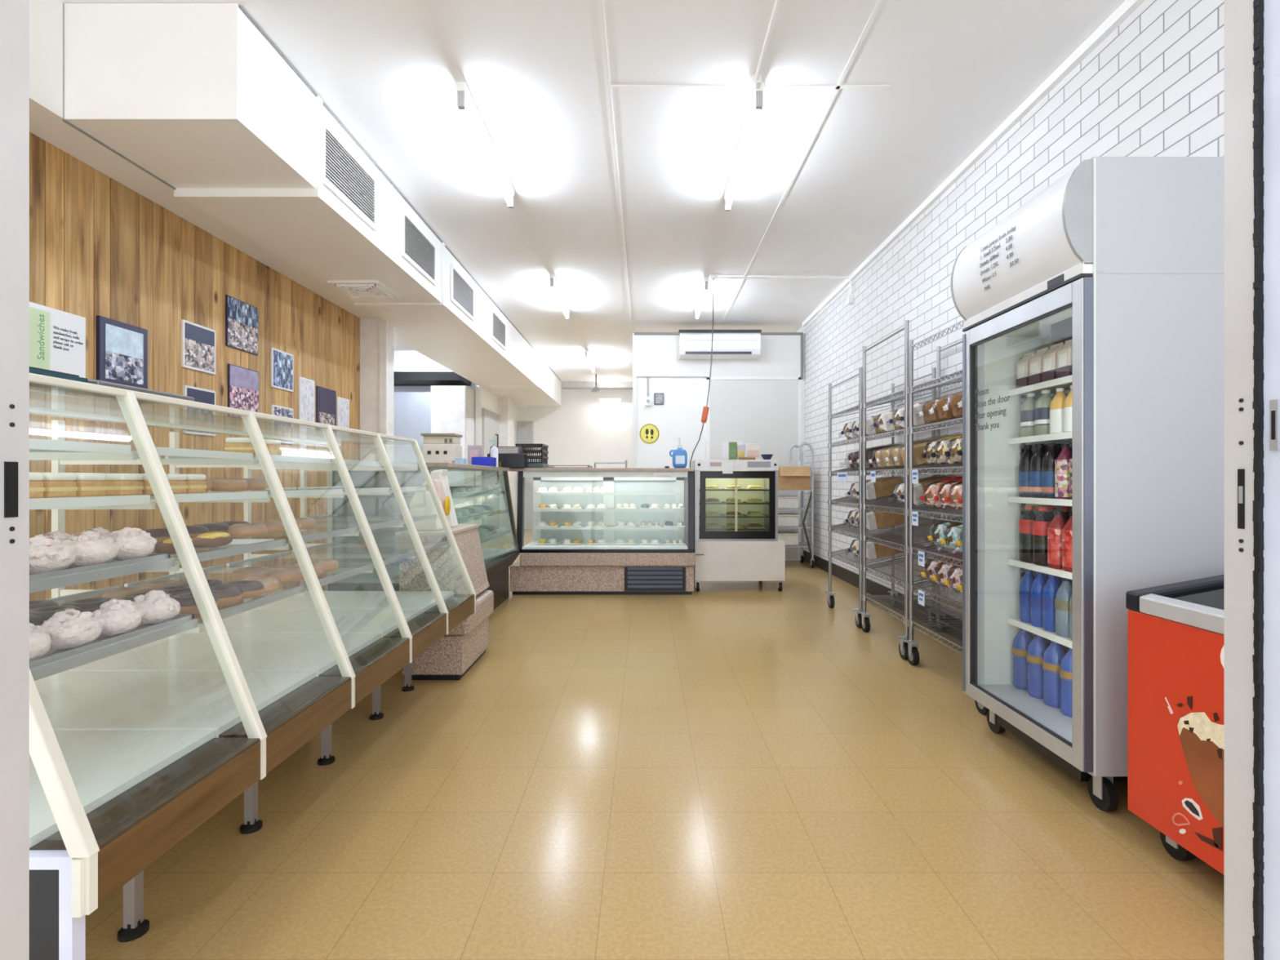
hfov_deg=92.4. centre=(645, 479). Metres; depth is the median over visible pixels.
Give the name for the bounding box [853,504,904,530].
loaf
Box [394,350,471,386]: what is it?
hood
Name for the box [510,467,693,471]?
countertop
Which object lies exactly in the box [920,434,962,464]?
loaf
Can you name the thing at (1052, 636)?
shelf
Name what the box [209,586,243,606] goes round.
doughnut
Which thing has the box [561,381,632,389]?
trim
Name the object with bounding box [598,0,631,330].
trim
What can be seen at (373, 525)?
shelf
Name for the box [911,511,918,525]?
ticket
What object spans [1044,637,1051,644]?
water bottle
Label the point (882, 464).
loaf
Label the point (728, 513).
food tray
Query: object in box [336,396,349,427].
menu sheet
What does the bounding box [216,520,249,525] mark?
doughnut
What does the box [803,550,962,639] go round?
baseboard
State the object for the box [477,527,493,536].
tray
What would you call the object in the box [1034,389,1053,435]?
bottle
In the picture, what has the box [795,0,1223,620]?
wall
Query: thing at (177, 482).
slice
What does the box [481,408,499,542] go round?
door
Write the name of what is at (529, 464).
glass tray
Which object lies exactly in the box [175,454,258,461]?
shelf
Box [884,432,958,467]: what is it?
loaf
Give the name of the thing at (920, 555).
print
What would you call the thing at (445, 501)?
paper bag
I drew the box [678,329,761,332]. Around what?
trim
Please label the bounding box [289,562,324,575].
doughnut
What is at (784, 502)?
plastic tub
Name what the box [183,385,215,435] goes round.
print
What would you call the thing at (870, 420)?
loaf
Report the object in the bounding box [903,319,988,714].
rack
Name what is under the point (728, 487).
food tray
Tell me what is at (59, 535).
bun
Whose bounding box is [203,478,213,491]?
doughnut
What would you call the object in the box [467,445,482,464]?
tissue box
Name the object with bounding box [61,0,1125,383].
ceiling
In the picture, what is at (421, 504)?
paper bag
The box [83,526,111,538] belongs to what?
bun
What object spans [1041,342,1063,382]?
milk carton
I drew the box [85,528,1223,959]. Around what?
floor
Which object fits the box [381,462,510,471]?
countertop
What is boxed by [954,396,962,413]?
loaf
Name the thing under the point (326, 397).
print
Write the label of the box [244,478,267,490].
doughnut
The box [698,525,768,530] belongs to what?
wire shelf
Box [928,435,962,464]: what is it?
loaf
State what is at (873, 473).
ticket
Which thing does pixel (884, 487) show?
loaf
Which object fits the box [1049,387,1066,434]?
juice bottle
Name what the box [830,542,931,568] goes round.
wire shelf
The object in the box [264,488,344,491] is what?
shelf
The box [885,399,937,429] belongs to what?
loaf
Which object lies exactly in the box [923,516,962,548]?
loaf
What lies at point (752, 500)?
food tray
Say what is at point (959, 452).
loaf
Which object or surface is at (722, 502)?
wire shelf
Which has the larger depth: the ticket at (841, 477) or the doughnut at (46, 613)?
the ticket at (841, 477)
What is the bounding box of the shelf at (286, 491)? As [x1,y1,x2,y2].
[205,489,297,494]
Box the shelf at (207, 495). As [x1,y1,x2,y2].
[150,492,218,499]
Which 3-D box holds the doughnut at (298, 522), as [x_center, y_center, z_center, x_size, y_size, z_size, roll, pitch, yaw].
[-1.250,0.160,2.120,0.108,0.038,0.107,0,0,0]
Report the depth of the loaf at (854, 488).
4.73 m
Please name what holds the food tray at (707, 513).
on the food warmer
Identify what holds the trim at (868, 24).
attached to the ceiling
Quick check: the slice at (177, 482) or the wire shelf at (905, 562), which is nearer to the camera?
the slice at (177, 482)
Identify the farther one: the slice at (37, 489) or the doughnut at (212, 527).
the doughnut at (212, 527)
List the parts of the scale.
plate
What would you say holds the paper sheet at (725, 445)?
attached to the door at (766, 411)
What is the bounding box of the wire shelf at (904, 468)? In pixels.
[864,462,929,475]
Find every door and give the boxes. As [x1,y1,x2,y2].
[0,0,29,959]
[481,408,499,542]
[706,376,801,559]
[1223,0,1264,959]
[1263,0,1279,959]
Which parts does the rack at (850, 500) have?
post, rail, post, post, rail, post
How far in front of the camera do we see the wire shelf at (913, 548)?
3.31 m
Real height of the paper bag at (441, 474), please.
0.338 m
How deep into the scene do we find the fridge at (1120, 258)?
1.95 m
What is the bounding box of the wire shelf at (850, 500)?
[830,494,896,508]
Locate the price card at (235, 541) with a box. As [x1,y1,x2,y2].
[228,538,274,544]
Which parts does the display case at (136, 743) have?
panel, frame, post, post, glass pane, trim, leg, post, fascia panel, rail, post, glass pane, glass, rail, post, leg, post, post, fascia panel, leg, post, leg, fascia panel, leg, post, fascia panel, post, fascia panel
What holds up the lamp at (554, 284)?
attached to the ceiling
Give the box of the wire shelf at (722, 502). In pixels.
[698,501,768,504]
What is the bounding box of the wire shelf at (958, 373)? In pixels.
[911,368,962,392]
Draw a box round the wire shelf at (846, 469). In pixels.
[830,466,877,475]
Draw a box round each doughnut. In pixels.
[29,600,59,609]
[29,604,83,621]
[29,613,44,626]
[59,597,112,613]
[102,586,154,599]
[120,591,172,601]
[137,579,182,589]
[142,528,170,544]
[154,585,191,595]
[171,592,219,613]
[179,579,223,586]
[186,525,208,538]
[193,523,230,533]
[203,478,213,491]
[209,478,248,491]
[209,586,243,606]
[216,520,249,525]
[220,580,264,599]
[227,523,268,537]
[231,566,271,581]
[240,576,279,594]
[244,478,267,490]
[251,520,284,534]
[268,519,301,532]
[270,566,304,582]
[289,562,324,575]
[294,517,315,529]
[311,558,338,572]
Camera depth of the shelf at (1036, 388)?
2.44 m
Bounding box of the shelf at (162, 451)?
[35,447,186,457]
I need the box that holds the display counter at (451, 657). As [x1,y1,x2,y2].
[395,524,493,679]
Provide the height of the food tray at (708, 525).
0.040 m
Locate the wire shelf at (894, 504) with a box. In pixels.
[864,497,943,514]
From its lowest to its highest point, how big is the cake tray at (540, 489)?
0.056 m
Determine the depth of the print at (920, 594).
3.45 m
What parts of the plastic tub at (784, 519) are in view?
lid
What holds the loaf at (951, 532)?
on the rack at (913, 654)
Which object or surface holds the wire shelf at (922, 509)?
attached to the rack at (913, 654)
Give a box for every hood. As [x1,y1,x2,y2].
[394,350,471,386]
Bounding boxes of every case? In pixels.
[29,373,475,959]
[327,462,519,609]
[509,460,694,595]
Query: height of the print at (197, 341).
0.286 m
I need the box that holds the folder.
[29,366,88,386]
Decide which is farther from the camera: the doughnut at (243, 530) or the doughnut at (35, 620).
the doughnut at (243, 530)
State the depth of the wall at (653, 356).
8.17 m
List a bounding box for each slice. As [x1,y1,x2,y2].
[29,471,44,498]
[40,472,77,497]
[73,472,106,497]
[102,473,143,496]
[139,473,153,494]
[165,473,187,493]
[184,474,206,493]
[224,437,266,454]
[265,439,281,454]
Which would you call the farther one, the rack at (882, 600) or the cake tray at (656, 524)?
the cake tray at (656, 524)
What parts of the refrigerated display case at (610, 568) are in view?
post, rail, black rail, rail, door, counter rail, panel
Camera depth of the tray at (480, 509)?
4.99 m
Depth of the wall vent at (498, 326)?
7.41 m
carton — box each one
[444,460,454,462]
[454,457,466,464]
[497,462,502,466]
[1016,351,1035,388]
[1028,346,1048,385]
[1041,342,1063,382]
[1056,338,1071,378]
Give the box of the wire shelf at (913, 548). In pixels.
[911,541,962,567]
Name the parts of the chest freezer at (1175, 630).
lid frame, rail, glass lid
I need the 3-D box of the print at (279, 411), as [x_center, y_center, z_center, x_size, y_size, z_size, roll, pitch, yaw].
[-2.793,-0.420,4.725,0.014,0.280,0.270,0,0,0]
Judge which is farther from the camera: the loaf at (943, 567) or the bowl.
the bowl
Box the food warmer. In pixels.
[690,459,778,541]
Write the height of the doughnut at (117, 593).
0.038 m
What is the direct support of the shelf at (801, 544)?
attached to the trolley
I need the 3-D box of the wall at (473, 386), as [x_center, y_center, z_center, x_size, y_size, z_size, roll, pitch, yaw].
[-4.250,-0.505,10.550,2.700,3.170,0.100,0,0,0]
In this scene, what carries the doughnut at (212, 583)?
on the display case at (136, 743)
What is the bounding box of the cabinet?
[693,538,785,591]
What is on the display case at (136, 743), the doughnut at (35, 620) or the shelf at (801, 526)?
the doughnut at (35, 620)
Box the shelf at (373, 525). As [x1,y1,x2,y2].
[313,520,391,529]
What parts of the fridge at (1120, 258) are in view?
shelf rail, door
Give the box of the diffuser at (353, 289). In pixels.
[327,280,399,297]
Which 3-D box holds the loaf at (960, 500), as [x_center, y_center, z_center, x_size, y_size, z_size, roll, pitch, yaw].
[1.732,0.062,3.067,0.371,0.189,0.140,0,0,1]
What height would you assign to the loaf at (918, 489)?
0.190 m
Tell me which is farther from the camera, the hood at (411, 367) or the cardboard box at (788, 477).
the hood at (411, 367)
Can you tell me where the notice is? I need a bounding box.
[654,393,663,404]
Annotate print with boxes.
[105,323,143,359]
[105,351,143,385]
[181,319,215,374]
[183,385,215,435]
[225,294,257,355]
[227,364,258,417]
[271,347,293,391]
[271,404,293,444]
[319,390,334,414]
[319,411,334,425]
[730,448,736,456]
[737,451,744,457]
[746,449,759,457]
[918,553,923,561]
[918,592,923,600]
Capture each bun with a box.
[29,534,75,574]
[29,622,52,662]
[40,530,71,540]
[40,608,102,649]
[62,530,119,567]
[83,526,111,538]
[91,598,146,636]
[110,526,156,560]
[131,590,180,624]
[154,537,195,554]
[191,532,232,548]
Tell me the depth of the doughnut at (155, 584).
1.67 m
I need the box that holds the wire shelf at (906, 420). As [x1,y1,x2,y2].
[864,418,962,441]
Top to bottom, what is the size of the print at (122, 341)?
0.140 m
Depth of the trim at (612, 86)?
3.26 m
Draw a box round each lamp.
[456,81,514,208]
[549,273,569,319]
[584,349,595,373]
[591,373,600,391]
[599,398,622,403]
[694,276,708,319]
[724,81,764,211]
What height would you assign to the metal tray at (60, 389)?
0.035 m
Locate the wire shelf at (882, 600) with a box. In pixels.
[864,595,962,623]
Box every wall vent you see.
[322,119,377,231]
[400,208,435,285]
[450,263,474,320]
[490,308,506,350]
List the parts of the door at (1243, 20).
strike plate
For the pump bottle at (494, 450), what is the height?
0.240 m
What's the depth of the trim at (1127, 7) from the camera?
3.55 m
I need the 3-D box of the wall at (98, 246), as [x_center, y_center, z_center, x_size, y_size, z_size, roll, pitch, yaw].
[-2.860,-0.505,3.440,0.120,3.170,5.160,0,0,0]
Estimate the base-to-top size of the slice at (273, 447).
0.052 m
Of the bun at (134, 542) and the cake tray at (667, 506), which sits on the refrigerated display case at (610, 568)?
the cake tray at (667, 506)
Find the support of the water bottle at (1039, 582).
on the fridge at (1120, 258)
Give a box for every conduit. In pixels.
[717,276,853,305]
[750,0,781,88]
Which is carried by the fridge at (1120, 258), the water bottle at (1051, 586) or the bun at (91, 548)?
the water bottle at (1051, 586)
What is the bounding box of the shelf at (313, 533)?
[231,528,346,539]
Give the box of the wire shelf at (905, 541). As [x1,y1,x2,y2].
[864,518,949,551]
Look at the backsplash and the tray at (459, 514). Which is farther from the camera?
the backsplash
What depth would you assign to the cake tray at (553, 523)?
5.90 m
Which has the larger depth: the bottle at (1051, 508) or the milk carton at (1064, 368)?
the bottle at (1051, 508)
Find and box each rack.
[824,367,936,627]
[857,320,962,659]
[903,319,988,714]
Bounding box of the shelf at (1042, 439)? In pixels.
[1041,438,1071,441]
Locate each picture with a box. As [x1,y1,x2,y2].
[96,315,147,388]
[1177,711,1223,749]
[1177,715,1223,827]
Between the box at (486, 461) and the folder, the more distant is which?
the box at (486, 461)
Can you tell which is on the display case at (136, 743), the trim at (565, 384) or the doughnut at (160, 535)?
the doughnut at (160, 535)
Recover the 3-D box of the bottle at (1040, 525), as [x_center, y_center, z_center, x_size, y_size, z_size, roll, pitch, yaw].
[1.610,0.230,2.480,0.077,0.235,0.077,0,0,-35]
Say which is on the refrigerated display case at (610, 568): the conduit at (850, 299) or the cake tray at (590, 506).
the cake tray at (590, 506)
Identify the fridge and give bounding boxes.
[431,385,475,524]
[950,156,1223,810]
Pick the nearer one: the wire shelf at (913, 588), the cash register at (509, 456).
the wire shelf at (913, 588)
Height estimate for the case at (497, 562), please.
1.185 m
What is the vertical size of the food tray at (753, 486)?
0.040 m
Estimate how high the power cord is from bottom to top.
2.170 m
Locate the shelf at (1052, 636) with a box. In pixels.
[1013,618,1071,640]
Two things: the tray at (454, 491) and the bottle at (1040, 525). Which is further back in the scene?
the tray at (454, 491)
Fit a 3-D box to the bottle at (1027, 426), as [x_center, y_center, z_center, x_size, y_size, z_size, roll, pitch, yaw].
[1.610,-0.263,2.560,0.078,0.190,0.078,0,0,21]
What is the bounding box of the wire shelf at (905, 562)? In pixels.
[864,549,952,587]
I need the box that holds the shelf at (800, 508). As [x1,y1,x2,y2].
[777,506,811,510]
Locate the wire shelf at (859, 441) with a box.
[830,425,929,447]
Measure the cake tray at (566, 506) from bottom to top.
0.056 m
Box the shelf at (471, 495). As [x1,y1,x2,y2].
[344,491,490,497]
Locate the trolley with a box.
[777,441,814,568]
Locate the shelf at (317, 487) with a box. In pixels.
[316,487,375,488]
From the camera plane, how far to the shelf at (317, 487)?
2.91 m
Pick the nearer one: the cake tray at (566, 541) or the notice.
the cake tray at (566, 541)
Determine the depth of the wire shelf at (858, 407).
4.76 m
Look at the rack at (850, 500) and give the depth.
4.72 m
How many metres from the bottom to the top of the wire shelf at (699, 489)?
0.014 m
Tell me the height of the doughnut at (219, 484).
0.038 m
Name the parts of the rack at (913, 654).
post, rail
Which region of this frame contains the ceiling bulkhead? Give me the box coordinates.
[62,2,560,405]
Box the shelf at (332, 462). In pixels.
[272,459,334,464]
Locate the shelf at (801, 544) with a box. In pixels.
[785,542,811,546]
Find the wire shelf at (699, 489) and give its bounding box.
[698,488,768,490]
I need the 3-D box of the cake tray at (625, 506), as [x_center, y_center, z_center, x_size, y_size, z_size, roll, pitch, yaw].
[-0.190,0.265,5.960,0.200,0.056,0.170,0,0,0]
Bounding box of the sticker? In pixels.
[639,423,659,444]
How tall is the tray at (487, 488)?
0.060 m
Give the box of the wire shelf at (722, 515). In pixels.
[698,514,768,517]
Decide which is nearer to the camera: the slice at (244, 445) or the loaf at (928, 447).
the slice at (244, 445)
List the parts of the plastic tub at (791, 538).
lid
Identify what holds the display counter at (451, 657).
on the floor
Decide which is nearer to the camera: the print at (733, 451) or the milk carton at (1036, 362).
the milk carton at (1036, 362)
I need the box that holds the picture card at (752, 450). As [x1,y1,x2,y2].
[745,443,760,459]
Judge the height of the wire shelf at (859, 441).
0.158 m
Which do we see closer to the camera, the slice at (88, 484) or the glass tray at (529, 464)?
the slice at (88, 484)
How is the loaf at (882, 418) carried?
on the rack at (882, 600)
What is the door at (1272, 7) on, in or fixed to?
on the floor
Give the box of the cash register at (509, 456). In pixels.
[487,446,527,467]
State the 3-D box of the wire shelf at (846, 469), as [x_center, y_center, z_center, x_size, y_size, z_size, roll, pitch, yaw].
[1.825,-0.106,4.810,0.537,0.158,0.747,0,0,0]
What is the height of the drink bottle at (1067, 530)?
0.225 m
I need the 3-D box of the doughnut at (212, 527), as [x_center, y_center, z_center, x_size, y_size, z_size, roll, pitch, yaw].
[-1.360,0.160,1.920,0.108,0.039,0.107,0,0,0]
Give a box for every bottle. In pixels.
[488,440,497,466]
[669,436,687,467]
[1012,627,1033,690]
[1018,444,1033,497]
[1018,506,1036,563]
[1019,568,1035,623]
[1020,393,1036,437]
[1026,633,1048,698]
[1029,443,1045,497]
[1030,571,1046,627]
[1031,506,1052,566]
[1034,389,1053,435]
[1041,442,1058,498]
[1042,573,1059,632]
[1042,640,1066,708]
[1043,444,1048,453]
[1044,573,1048,582]
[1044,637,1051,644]
[1046,506,1055,519]
[1047,510,1066,569]
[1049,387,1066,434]
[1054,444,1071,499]
[1054,577,1071,637]
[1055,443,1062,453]
[1056,576,1062,586]
[1059,647,1071,717]
[1061,506,1070,522]
[1061,644,1068,653]
[1062,511,1071,572]
[1063,385,1071,432]
[1063,389,1071,396]
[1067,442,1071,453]
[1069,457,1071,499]
[1069,595,1071,639]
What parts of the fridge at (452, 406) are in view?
door, door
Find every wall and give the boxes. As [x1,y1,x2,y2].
[29,132,359,623]
[467,382,477,390]
[475,386,516,539]
[517,383,632,467]
[632,333,800,467]
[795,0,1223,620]
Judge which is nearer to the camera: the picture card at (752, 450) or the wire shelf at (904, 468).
the wire shelf at (904, 468)
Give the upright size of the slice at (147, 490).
0.052 m
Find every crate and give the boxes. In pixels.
[515,444,548,452]
[522,449,548,457]
[527,455,548,463]
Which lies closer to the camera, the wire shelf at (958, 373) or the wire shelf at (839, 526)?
the wire shelf at (958, 373)
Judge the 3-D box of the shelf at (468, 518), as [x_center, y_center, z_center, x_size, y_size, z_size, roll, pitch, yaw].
[-1.607,0.284,4.740,0.686,0.008,1.680,0,0,0]
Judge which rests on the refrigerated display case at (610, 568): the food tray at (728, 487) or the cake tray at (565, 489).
the cake tray at (565, 489)
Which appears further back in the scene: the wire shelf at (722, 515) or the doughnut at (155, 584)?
the wire shelf at (722, 515)
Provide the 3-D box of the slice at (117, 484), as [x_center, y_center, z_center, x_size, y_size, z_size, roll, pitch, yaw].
[-1.240,0.012,1.430,0.092,0.052,0.062,0,0,0]
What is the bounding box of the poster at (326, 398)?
[315,386,336,426]
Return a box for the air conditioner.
[679,333,760,359]
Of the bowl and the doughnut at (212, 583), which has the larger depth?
the bowl
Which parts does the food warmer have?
control panel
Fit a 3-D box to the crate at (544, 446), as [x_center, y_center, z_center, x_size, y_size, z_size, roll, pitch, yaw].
[-1.110,-0.305,6.025,0.260,0.070,0.350,0,0,0]
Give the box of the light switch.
[644,376,650,405]
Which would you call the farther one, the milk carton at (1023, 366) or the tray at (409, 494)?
the tray at (409, 494)
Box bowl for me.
[760,453,773,459]
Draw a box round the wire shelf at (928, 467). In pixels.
[911,462,962,474]
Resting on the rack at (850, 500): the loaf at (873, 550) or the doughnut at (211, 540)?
the loaf at (873, 550)
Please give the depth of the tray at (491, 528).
5.31 m
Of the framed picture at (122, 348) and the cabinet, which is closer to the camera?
the framed picture at (122, 348)
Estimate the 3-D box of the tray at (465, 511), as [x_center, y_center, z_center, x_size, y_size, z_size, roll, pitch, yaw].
[-1.434,0.254,4.740,0.240,0.060,0.260,0,0,0]
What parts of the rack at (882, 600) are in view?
post, rail, post, post, rail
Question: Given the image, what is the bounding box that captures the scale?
[420,433,462,462]
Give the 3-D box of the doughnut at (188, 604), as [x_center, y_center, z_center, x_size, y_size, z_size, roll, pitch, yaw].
[-1.100,0.301,1.490,0.108,0.039,0.107,0,0,0]
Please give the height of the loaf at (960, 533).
0.188 m
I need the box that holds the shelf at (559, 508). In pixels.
[558,507,663,509]
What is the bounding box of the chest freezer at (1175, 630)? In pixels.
[1125,574,1223,875]
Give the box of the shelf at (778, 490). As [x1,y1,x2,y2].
[777,489,811,491]
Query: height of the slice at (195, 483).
0.052 m
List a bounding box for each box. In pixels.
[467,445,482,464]
[471,457,496,466]
[777,466,811,489]
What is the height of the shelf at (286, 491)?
0.007 m
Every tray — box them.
[29,378,194,403]
[29,553,170,581]
[29,613,193,669]
[402,493,451,496]
[449,486,464,494]
[452,486,476,493]
[454,507,479,515]
[454,510,467,519]
[458,485,487,493]
[461,506,489,514]
[471,504,498,511]
[476,485,496,492]
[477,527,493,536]
[479,524,502,533]
[527,462,548,467]
[536,487,559,492]
[536,503,559,509]
[536,520,559,527]
[536,537,559,544]
[546,465,592,467]
[560,487,583,492]
[560,503,583,509]
[560,520,583,527]
[560,538,583,544]
[585,487,607,492]
[585,503,607,509]
[585,520,607,527]
[585,538,607,544]
[614,503,635,509]
[614,520,635,527]
[614,537,635,544]
[640,503,660,509]
[640,520,660,527]
[640,538,660,544]
[663,503,684,509]
[663,520,684,527]
[663,537,684,544]
[705,484,721,489]
[705,497,721,502]
[705,511,721,515]
[705,523,721,528]
[724,484,743,489]
[724,497,743,502]
[724,511,743,515]
[724,523,743,528]
[744,484,764,489]
[744,497,764,502]
[744,511,764,515]
[744,523,764,528]
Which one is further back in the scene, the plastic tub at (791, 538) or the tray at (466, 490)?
the plastic tub at (791, 538)
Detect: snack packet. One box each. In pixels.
[728,441,737,459]
[737,444,744,459]
[738,457,755,459]
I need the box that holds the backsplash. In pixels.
[394,386,431,473]
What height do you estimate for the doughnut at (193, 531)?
0.039 m
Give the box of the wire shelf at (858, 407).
[830,388,932,418]
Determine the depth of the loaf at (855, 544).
4.72 m
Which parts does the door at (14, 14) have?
strike plate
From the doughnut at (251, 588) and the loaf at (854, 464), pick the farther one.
the loaf at (854, 464)
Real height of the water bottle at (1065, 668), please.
0.268 m
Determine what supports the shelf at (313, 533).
attached to the display case at (136, 743)
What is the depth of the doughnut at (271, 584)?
1.73 m
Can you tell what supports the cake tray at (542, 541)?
on the refrigerated display case at (610, 568)
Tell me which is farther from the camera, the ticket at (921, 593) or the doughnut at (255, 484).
the ticket at (921, 593)
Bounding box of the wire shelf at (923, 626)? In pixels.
[911,620,962,654]
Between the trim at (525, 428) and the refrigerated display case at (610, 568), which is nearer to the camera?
the refrigerated display case at (610, 568)
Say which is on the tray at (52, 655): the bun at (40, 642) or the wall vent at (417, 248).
the bun at (40, 642)
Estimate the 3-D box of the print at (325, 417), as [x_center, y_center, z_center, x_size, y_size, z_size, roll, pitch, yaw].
[-2.787,-0.484,5.372,0.002,0.188,0.255,0,0,0]
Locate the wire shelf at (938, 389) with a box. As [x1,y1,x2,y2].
[864,376,962,408]
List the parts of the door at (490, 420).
handle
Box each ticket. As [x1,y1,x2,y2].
[836,471,847,481]
[871,471,875,482]
[911,469,918,484]
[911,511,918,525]
[918,551,924,566]
[918,589,924,606]
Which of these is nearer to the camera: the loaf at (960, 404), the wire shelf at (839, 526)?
the loaf at (960, 404)
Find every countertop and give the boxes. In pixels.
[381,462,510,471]
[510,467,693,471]
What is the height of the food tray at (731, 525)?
0.040 m
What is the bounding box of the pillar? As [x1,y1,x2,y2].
[360,317,394,462]
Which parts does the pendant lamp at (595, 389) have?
lamp shade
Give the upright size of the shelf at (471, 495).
0.008 m
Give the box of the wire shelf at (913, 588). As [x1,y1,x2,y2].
[911,580,962,612]
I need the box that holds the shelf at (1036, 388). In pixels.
[1023,382,1071,393]
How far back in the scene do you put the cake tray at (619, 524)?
5.90 m
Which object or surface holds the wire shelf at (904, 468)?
attached to the rack at (882, 600)
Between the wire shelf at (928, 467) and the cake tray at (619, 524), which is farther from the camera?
the cake tray at (619, 524)
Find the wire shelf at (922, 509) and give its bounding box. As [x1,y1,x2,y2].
[911,505,962,522]
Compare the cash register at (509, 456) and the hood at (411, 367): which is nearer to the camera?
the cash register at (509, 456)
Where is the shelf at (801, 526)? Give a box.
[777,524,811,528]
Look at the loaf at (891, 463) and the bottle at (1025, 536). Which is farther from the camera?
the loaf at (891, 463)
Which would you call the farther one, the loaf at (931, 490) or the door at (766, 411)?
the door at (766, 411)
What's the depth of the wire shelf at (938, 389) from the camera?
4.07 m
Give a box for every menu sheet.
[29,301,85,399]
[298,376,315,422]
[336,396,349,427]
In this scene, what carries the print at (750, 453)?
attached to the picture card at (752, 450)
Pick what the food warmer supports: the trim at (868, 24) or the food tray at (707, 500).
the food tray at (707, 500)
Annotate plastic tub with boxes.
[777,496,799,508]
[777,513,799,526]
[777,531,799,545]
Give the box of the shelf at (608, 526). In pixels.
[535,524,664,527]
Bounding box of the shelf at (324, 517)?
[311,515,426,520]
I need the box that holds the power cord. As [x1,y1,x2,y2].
[689,274,717,467]
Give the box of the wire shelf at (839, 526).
[830,515,932,537]
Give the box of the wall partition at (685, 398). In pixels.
[636,333,804,555]
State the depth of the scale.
5.28 m
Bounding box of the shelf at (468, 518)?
[399,510,501,524]
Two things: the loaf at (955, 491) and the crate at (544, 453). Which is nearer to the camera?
the loaf at (955, 491)
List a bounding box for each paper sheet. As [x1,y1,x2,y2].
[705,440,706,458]
[721,441,742,458]
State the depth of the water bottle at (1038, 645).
2.47 m
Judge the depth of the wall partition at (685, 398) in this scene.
8.20 m
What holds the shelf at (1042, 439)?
attached to the fridge at (1120, 258)
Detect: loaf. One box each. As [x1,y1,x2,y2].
[839,415,878,439]
[840,444,881,468]
[843,506,879,527]
[844,475,888,499]
[845,533,893,556]
[846,419,881,437]
[846,443,892,468]
[848,506,887,527]
[853,411,892,435]
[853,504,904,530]
[853,534,904,559]
[854,442,902,467]
[854,475,904,500]
[866,435,937,468]
[870,409,897,432]
[875,434,947,467]
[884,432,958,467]
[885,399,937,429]
[888,475,942,503]
[893,432,960,466]
[896,395,952,426]
[896,474,954,505]
[915,392,959,422]
[916,551,962,584]
[917,476,962,506]
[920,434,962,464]
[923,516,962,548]
[925,391,961,419]
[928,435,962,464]
[929,555,962,588]
[932,478,962,507]
[934,522,962,551]
[938,564,962,592]
[939,391,962,417]
[940,436,962,463]
[942,481,962,509]
[951,440,962,455]
[951,528,962,547]
[952,572,962,591]
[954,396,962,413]
[955,493,962,503]
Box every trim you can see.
[498,396,513,536]
[517,421,533,528]
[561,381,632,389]
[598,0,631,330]
[610,84,890,88]
[634,332,803,378]
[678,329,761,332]
[721,0,883,323]
[801,0,1145,326]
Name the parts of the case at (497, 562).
panel, rail, corner post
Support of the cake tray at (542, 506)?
on the refrigerated display case at (610, 568)
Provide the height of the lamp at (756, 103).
0.131 m
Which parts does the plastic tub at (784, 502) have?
lid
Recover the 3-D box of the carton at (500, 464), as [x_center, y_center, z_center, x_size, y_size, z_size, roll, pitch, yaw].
[-1.370,-0.134,5.625,0.100,0.055,0.050,0,0,0]
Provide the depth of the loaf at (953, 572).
3.21 m
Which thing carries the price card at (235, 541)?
on the display case at (136, 743)
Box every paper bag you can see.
[408,490,443,530]
[421,480,451,527]
[430,469,457,527]

